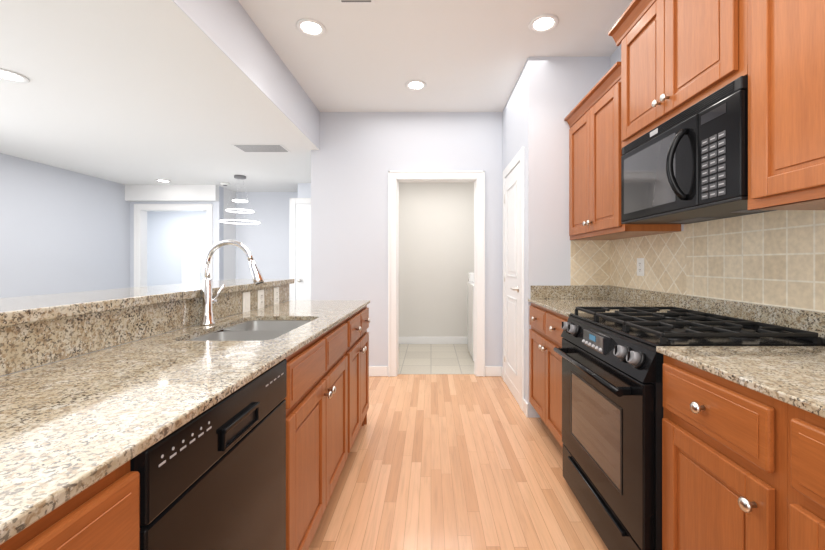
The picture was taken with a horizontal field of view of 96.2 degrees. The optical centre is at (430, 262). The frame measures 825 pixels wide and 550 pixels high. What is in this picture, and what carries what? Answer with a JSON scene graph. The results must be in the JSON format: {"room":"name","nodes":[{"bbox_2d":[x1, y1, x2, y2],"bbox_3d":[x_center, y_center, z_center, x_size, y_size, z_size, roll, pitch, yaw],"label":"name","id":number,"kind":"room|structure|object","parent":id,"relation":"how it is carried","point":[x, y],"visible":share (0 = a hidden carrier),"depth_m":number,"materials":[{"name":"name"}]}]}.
{"room":"kitchen","nodes":[
{"label":"kitchen","id":0,"kind":"room"},
{"bbox_2d":[0,153,129,297],"bbox_3d":[-4.710,0.000,2.170,0.120,2.380,7.340,0,0,0],"label":"wall","id":1,"kind":"structure","parent":0,"point":[64,230],"depth_m":4.62,"materials":[{"name":"white paint"}]},
{"bbox_2d":[0,0,319,191],"bbox_3d":[-2.970,-1.440,2.410,3.600,0.500,7.820,0,0,0],"label":"ceiling","id":2,"kind":"structure","parent":0,"point":[150,92],"depth_m":2.69,"materials":[{"name":"white paint"}]},
{"bbox_2d":[0,68,29,82],"bbox_3d":[-2.680,-1.184,2.340,0.194,0.010,0.194,0,0,0],"label":"recessed light","id":3,"kind":"object","parent":2,"relation":"in","point":[9,76],"visible":1,"depth_m":2.36,"materials":[{"name":"white plastic"}]},
{"bbox_2d":[155,179,170,182],"bbox_3d":[-3.870,-1.184,5.350,0.194,0.010,0.194,0,0,0],"label":"recessed light","id":4,"kind":"object","parent":2,"relation":"in","point":[162,180],"visible":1,"depth_m":5.35,"materials":[{"name":"white plastic"}]},
{"bbox_2d":[220,182,229,185],"bbox_3d":[-3.060,-1.169,5.500,0.132,0.041,0.132,0,0,0],"label":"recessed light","id":5,"kind":"object","parent":2,"relation":"attached to","point":[225,183],"visible":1,"depth_m":5.45,"materials":[{"name":"white plastic"}]},
{"bbox_2d":[219,175,259,223],"bbox_3d":[-2.610,-0.871,5.060,0.504,0.636,0.504,0,0,0],"label":"light","id":6,"kind":"object","parent":2,"relation":"hanging from","point":[239,176],"visible":1,"depth_m":5.02,"materials":[{"name":"grey plastic"}]},
{"bbox_2d":[231,144,289,151],"bbox_3d":[-1.750,-1.185,3.830,0.500,0.008,0.260,0,0,0],"label":"ceiling vent","id":7,"kind":"object","parent":2,"relation":"in","point":[261,147],"visible":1,"depth_m":3.79,"materials":[{"name":"white metal"}]},
{"bbox_2d":[147,211,206,285],"bbox_3d":[-5.197,-0.060,8.360,3.606,2.500,0.120,0,0,0],"label":"wall","id":8,"kind":"structure","parent":0,"point":[165,229],"depth_m":8.30,"materials":[{"name":"white paint"}]},
{"bbox_2d":[182,232,200,282],"bbox_3d":[-5.365,0.155,8.282,0.410,1.710,0.034,0,0,0],"label":"window","id":9,"kind":"structure","parent":8,"relation":"in","point":[191,257],"depth_m":8.27,"materials":[{"name":"white glass"}]},
{"bbox_2d":[130,186,297,300],"bbox_3d":[-3.320,0.000,6.020,2.661,2.380,0.600,0,0,0],"label":"wall","id":10,"kind":"structure","parent":0,"point":[266,241],"depth_m":6.20,"materials":[{"name":"white paint"}]},
{"bbox_2d":[125,185,218,201],"bbox_3d":[-3.962,-1.070,5.670,1.376,0.240,0.100,0,0,0],"label":"header","id":11,"kind":"object","parent":10,"relation":"attached to","point":[171,193],"visible":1,"depth_m":5.62,"materials":[{"name":"white paint"}]},
{"bbox_2d":[134,204,212,286],"bbox_3d":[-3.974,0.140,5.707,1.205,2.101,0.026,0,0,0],"label":"door frame","id":12,"kind":"structure","parent":10,"relation":"attached to","point":[138,208],"depth_m":5.70,"materials":[{"name":"white wood"}]},
{"bbox_2d":[298,183,310,197],"bbox_3d":[-1.567,0.000,5.580,0.845,2.380,0.120,0,0,0],"label":"wall","id":13,"kind":"structure","parent":0,"point":[304,190],"depth_m":5.52,"materials":[{"name":"white paint"}]},
{"bbox_2d":[290,198,310,299],"bbox_3d":[-1.630,0.112,5.507,0.942,2.156,0.026,0,0,0],"label":"door frame","id":14,"kind":"structure","parent":13,"relation":"attached to","point":[294,202],"depth_m":5.50,"materials":[{"name":"white wood"}]},
{"bbox_2d":[296,204,310,299],"bbox_3d":[-1.630,0.153,5.474,0.760,2.057,0.089,0,0,0],"label":"hall door","id":15,"kind":"structure","parent":13,"relation":"in","point":[303,251],"depth_m":5.51,"materials":[{"name":"white wood"}]},
{"bbox_2d":[311,112,501,365],"bbox_3d":[0.058,-0.200,3.956,2.644,2.780,0.120,0,0,0],"label":"wall","id":16,"kind":"structure","parent":0,"point":[356,157],"depth_m":3.90,"materials":[{"name":"white paint"}]},
{"bbox_2d":[369,366,387,375],"bbox_3d":[-0.859,1.137,3.889,0.811,0.105,0.014,0,0,0],"label":"baseboard","id":17,"kind":"structure","parent":16,"relation":"attached to","point":[378,370],"depth_m":3.88,"materials":[{"name":"white wood"}]},
{"bbox_2d":[388,171,484,376],"bbox_3d":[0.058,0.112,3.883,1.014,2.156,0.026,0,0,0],"label":"door frame","id":18,"kind":"structure","parent":16,"relation":"attached to","point":[393,176],"depth_m":3.88,"materials":[{"name":"white wood"}]},
{"bbox_2d":[485,366,500,375],"bbox_3d":[0.652,1.137,3.889,0.167,0.105,0.014,0,0,0],"label":"baseboard","id":19,"kind":"structure","parent":16,"relation":"attached to","point":[492,370],"depth_m":3.88,"materials":[{"name":"white wood"}]},
{"bbox_2d":[238,0,632,111],"bbox_3d":[0.165,-1.640,1.258,2.670,0.100,5.516,0,0,0],"label":"ceiling","id":20,"kind":"structure","parent":0,"point":[463,55],"depth_m":2.71,"materials":[{"name":"white paint"}]},
{"bbox_2d":[296,19,325,36],"bbox_3d":[-0.810,-1.584,2.500,0.194,0.010,0.194,0,0,0],"label":"recessed light","id":21,"kind":"object","parent":20,"relation":"in","point":[310,27],"visible":1,"depth_m":2.49,"materials":[{"name":"white plastic"}]},
{"bbox_2d":[338,0,374,4],"bbox_3d":[-0.452,-1.585,2.160,0.220,0.008,0.220,0,0,0],"label":"ceiling vent","id":22,"kind":"object","parent":20,"relation":"in","point":[356,2],"visible":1,"depth_m":2.25,"materials":[{"name":"white metal"}]},
{"bbox_2d":[405,80,426,90],"bbox_3d":[-0.134,-1.584,3.305,0.194,0.010,0.194,0,0,0],"label":"recessed light","id":23,"kind":"object","parent":20,"relation":"in","point":[415,85],"visible":0.96,"depth_m":3.31,"materials":[{"name":"white plastic"}]},
{"bbox_2d":[528,14,558,33],"bbox_3d":[0.747,-1.584,2.456,0.194,0.010,0.194,0,0,0],"label":"recessed light","id":24,"kind":"object","parent":20,"relation":"in","point":[544,23],"visible":1,"depth_m":2.45,"materials":[{"name":"white plastic"}]},
{"bbox_2d":[399,344,473,373],"bbox_3d":[0.178,1.219,4.756,2.644,0.062,1.600,0,0,0],"label":"floor","id":25,"kind":"structure","parent":0,"point":[435,358],"depth_m":4.55,"materials":[{"name":"beige tile"}]},
{"bbox_2d":[467,272,473,360],"bbox_3d":[0.840,0.659,4.750,0.680,1.058,0.680,0,0,0],"label":"washer","id":26,"kind":"object","parent":25,"relation":"on","point":[470,315],"visible":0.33,"depth_m":4.68,"materials":[{"name":"white metal"}]},
{"bbox_2d":[399,182,473,336],"bbox_3d":[0.178,-0.085,5.496,2.644,2.550,0.120,0,0,0],"label":"wall","id":27,"kind":"structure","parent":0,"point":[436,243],"depth_m":5.44,"materials":[{"name":"white paint"}]},
{"bbox_2d":[399,337,466,343],"bbox_3d":[0.117,1.135,5.429,2.522,0.105,0.014,0,0,0],"label":"baseboard","id":28,"kind":"structure","parent":27,"relation":"attached to","point":[432,340],"depth_m":5.42,"materials":[{"name":"white wood"}]},
{"bbox_2d":[308,374,607,549],"bbox_3d":[0.118,1.220,1.228,2.764,0.060,5.456,0,0,0],"label":"floor","id":29,"kind":"structure","parent":0,"point":[453,462],"depth_m":2.04,"materials":[{"name":"brown wood"}]},
{"bbox_2d":[0,460,139,549],"bbox_3d":[-0.746,0.743,0.016,0.591,0.894,1.132,0,0,0],"label":"base cabinet","id":30,"kind":"object","parent":29,"relation":"on","point":[105,515],"depth_m":0.50,"materials":[{"name":"brown wood"}]},
{"bbox_2d":[0,301,284,376],"bbox_3d":[-1.125,0.672,0.915,0.119,1.036,3.630,0,0,0],"label":"wall","id":31,"kind":"structure","parent":29,"relation":"on","point":[109,347],"depth_m":1.19,"materials":[{"name":"stone"}]},
{"bbox_2d":[0,279,293,375],"bbox_3d":[-1.235,0.196,0.940,0.420,0.156,3.680,0,0,0],"label":"bar","id":32,"kind":"object","parent":31,"relation":"on","point":[37,330],"visible":1,"depth_m":1.21,"materials":[{"name":"beige stone"}]},
{"bbox_2d":[243,292,249,312],"bbox_3d":[-1.040,0.222,2.090,0.010,0.116,0.080,0,0,0],"label":"outlet","id":33,"kind":"object","parent":32,"relation":"attached to","point":[246,301],"visible":0.92,"depth_m":2.08,"materials":[{"name":"white plastic"}]},
{"bbox_2d":[258,289,263,308],"bbox_3d":[-1.040,0.222,2.268,0.008,0.116,0.080,0,0,0],"label":"outlet","id":34,"kind":"object","parent":32,"relation":"attached to","point":[260,298],"visible":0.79,"depth_m":2.26,"materials":[{"name":"white plastic"}]},
{"bbox_2d":[274,287,278,303],"bbox_3d":[-1.040,0.222,2.494,0.008,0.116,0.080,0,0,0],"label":"outlet","id":35,"kind":"object","parent":32,"relation":"attached to","point":[276,295],"visible":0.9,"depth_m":2.49,"materials":[{"name":"white plastic"}]},
{"bbox_2d":[130,359,286,549],"bbox_3d":[-0.712,0.744,0.870,0.548,0.892,0.570,0,0,0],"label":"dishwasher","id":36,"kind":"object","parent":29,"relation":"on","point":[213,477],"visible":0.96,"depth_m":0.80,"materials":[{"name":"black metal"}]},
{"bbox_2d":[217,315,351,549],"bbox_3d":[-0.746,0.743,1.615,0.591,0.894,0.916,0,0,0],"label":"base cabinet","id":37,"kind":"object","parent":29,"relation":"on","point":[327,402],"depth_m":1.59,"materials":[{"name":"brown wood"}]},
{"bbox_2d":[0,300,369,544],"bbox_3d":[-0.746,0.285,1.090,0.596,0.020,3.280,0,0,0],"label":"countertop","id":38,"kind":"structure","parent":37,"relation":"on","point":[70,428],"depth_m":0.76,"materials":[{"name":"stone"}]},
{"bbox_2d":[200,240,263,324],"bbox_3d":[-0.889,0.085,1.670,0.283,0.379,0.091,0,0,0],"label":"pull-down faucet","id":39,"kind":"object","parent":38,"relation":"on","point":[208,300],"visible":1,"depth_m":1.64,"materials":[{"name":"silver metal"}]},
{"bbox_2d":[185,320,311,340],"bbox_3d":[-0.752,0.404,1.610,0.408,0.216,0.640,0,0,0],"label":"double-bowl sink","id":40,"kind":"object","parent":38,"relation":"in","point":[256,330],"visible":0.08,"depth_m":1.60,"materials":[{"name":"silver metal"}]},
{"bbox_2d":[285,346,303,549],"bbox_3d":[-0.746,0.743,0.891,0.591,0.894,0.696,0,0,0],"label":"base cabinet","id":41,"kind":"object","parent":29,"relation":"on","point":[294,398],"depth_m":1.24,"materials":[{"name":"brown wood"}]},
{"bbox_2d":[352,305,369,445],"bbox_3d":[-0.746,0.743,2.364,0.591,0.894,0.732,0,0,0],"label":"base cabinet","id":42,"kind":"object","parent":29,"relation":"on","point":[360,319],"depth_m":2.37,"materials":[{"name":"brown wood"}]},
{"bbox_2d":[529,303,568,447],"bbox_3d":[1.046,0.743,2.430,0.664,0.894,0.833,0,0,0],"label":"base cabinet","id":43,"kind":"object","parent":29,"relation":"on","point":[545,371],"visible":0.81,"depth_m":2.40,"materials":[{"name":"brown wood"}]},
{"bbox_2d":[554,307,824,549],"bbox_3d":[0.994,0.713,1.620,0.696,0.954,0.780,0,0,0],"label":"gas range","id":44,"kind":"object","parent":29,"relation":"on","point":[612,389],"visible":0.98,"depth_m":1.43,"materials":[{"name":"black metal"}]},
{"bbox_2d":[662,355,749,549],"bbox_3d":[1.063,0.743,0.994,0.631,0.894,0.465,0,0,0],"label":"base cabinet","id":45,"kind":"object","parent":29,"relation":"on","point":[743,467],"depth_m":1.02,"materials":[{"name":"brown wood"}]},
{"bbox_2d":[528,285,824,417],"bbox_3d":[1.062,0.234,1.224,0.634,0.122,3.248,0,0,0],"label":"countertop","id":46,"kind":"structure","parent":45,"relation":"on","point":[793,375],"depth_m":1.19,"materials":[{"name":"stone"}]},
{"bbox_2d":[750,389,824,549],"bbox_3d":[1.063,0.743,0.499,0.631,0.894,0.677,0,0,0],"label":"base cabinet","id":47,"kind":"object","parent":29,"relation":"on","point":[787,441],"depth_m":0.80,"materials":[{"name":"brown wood"}]},
{"bbox_2d":[502,57,609,416],"bbox_3d":[1.065,-0.200,3.373,0.630,2.780,1.046,0,0,0],"label":"wall","id":48,"kind":"structure","parent":0,"point":[547,95],"depth_m":2.85,"materials":[{"name":"white paint"}]},
{"bbox_2d":[504,162,519,392],"bbox_3d":[0.718,0.170,3.380,0.062,2.020,0.640,0,0,0],"label":"pantry door","id":49,"kind":"structure","parent":48,"relation":"in","point":[512,275],"depth_m":3.32,"materials":[{"name":"white wood"}]},
{"bbox_2d":[503,147,523,410],"bbox_3d":[0.741,0.128,3.375,0.018,2.125,0.812,0,0,0],"label":"door frame","id":50,"kind":"structure","parent":48,"relation":"attached to","point":[515,161],"depth_m":3.03,"materials":[{"name":"white wood"}]},
{"bbox_2d":[501,366,527,416],"bbox_3d":[0.743,1.137,3.373,0.014,0.105,1.046,0,0,0],"label":"baseboard","id":51,"kind":"structure","parent":48,"relation":"attached to","point":[512,388],"depth_m":3.25,"materials":[{"name":"white wood"}]},
{"bbox_2d":[610,45,776,302],"bbox_3d":[1.440,-0.200,1.258,0.120,2.780,5.516,0,0,0],"label":"wall","id":52,"kind":"structure","parent":0,"point":[615,56],"depth_m":2.74,"materials":[{"name":"white paint"}]},
{"bbox_2d":[564,68,680,239],"bbox_3d":[1.214,-0.642,2.444,0.330,0.935,0.808,0,0,0],"label":"upper cabinet","id":53,"kind":"object","parent":52,"relation":"attached to","point":[594,170],"depth_m":2.36,"materials":[{"name":"brown wood"}]},
{"bbox_2d":[612,0,739,151],"bbox_3d":[1.204,-0.963,1.633,0.350,0.673,0.812,0,0,0],"label":"upper cabinet","id":54,"kind":"object","parent":52,"relation":"attached to","point":[678,56],"depth_m":1.61,"materials":[{"name":"brown wood"}]},
{"bbox_2d":[621,76,775,223],"bbox_3d":[1.170,-0.416,1.620,0.418,0.417,0.776,0,0,0],"label":"over-the-range microwave","id":55,"kind":"object","parent":54,"relation":"attached to","point":[689,165],"visible":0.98,"depth_m":1.48,"materials":[{"name":"black plastic"},{"name":"black glass"}]},
{"bbox_2d":[570,210,824,311],"bbox_3d":[1.226,-0.018,1.224,0.305,0.381,3.249,0,0,0],"label":"tile backsplash","id":56,"kind":"structure","parent":52,"relation":"attached to","point":[774,258],"depth_m":1.71,"materials":[{"name":"beige tile"}]},
{"bbox_2d":[637,258,643,275],"bbox_3d":[1.369,0.026,2.420,0.008,0.116,0.080,0,0,0],"label":"outlet","id":57,"kind":"object","parent":56,"relation":"attached to","point":[640,266],"visible":1,"depth_m":2.42,"materials":[{"name":"white plastic"}]},
{"bbox_2d":[732,0,824,209],"bbox_3d":[1.204,-0.737,0.848,0.350,1.125,0.756,0,0,0],"label":"upper cabinet","id":58,"kind":"object","parent":52,"relation":"attached to","point":[782,42],"depth_m":1.09,"materials":[{"name":"brown wood"}]}
]}

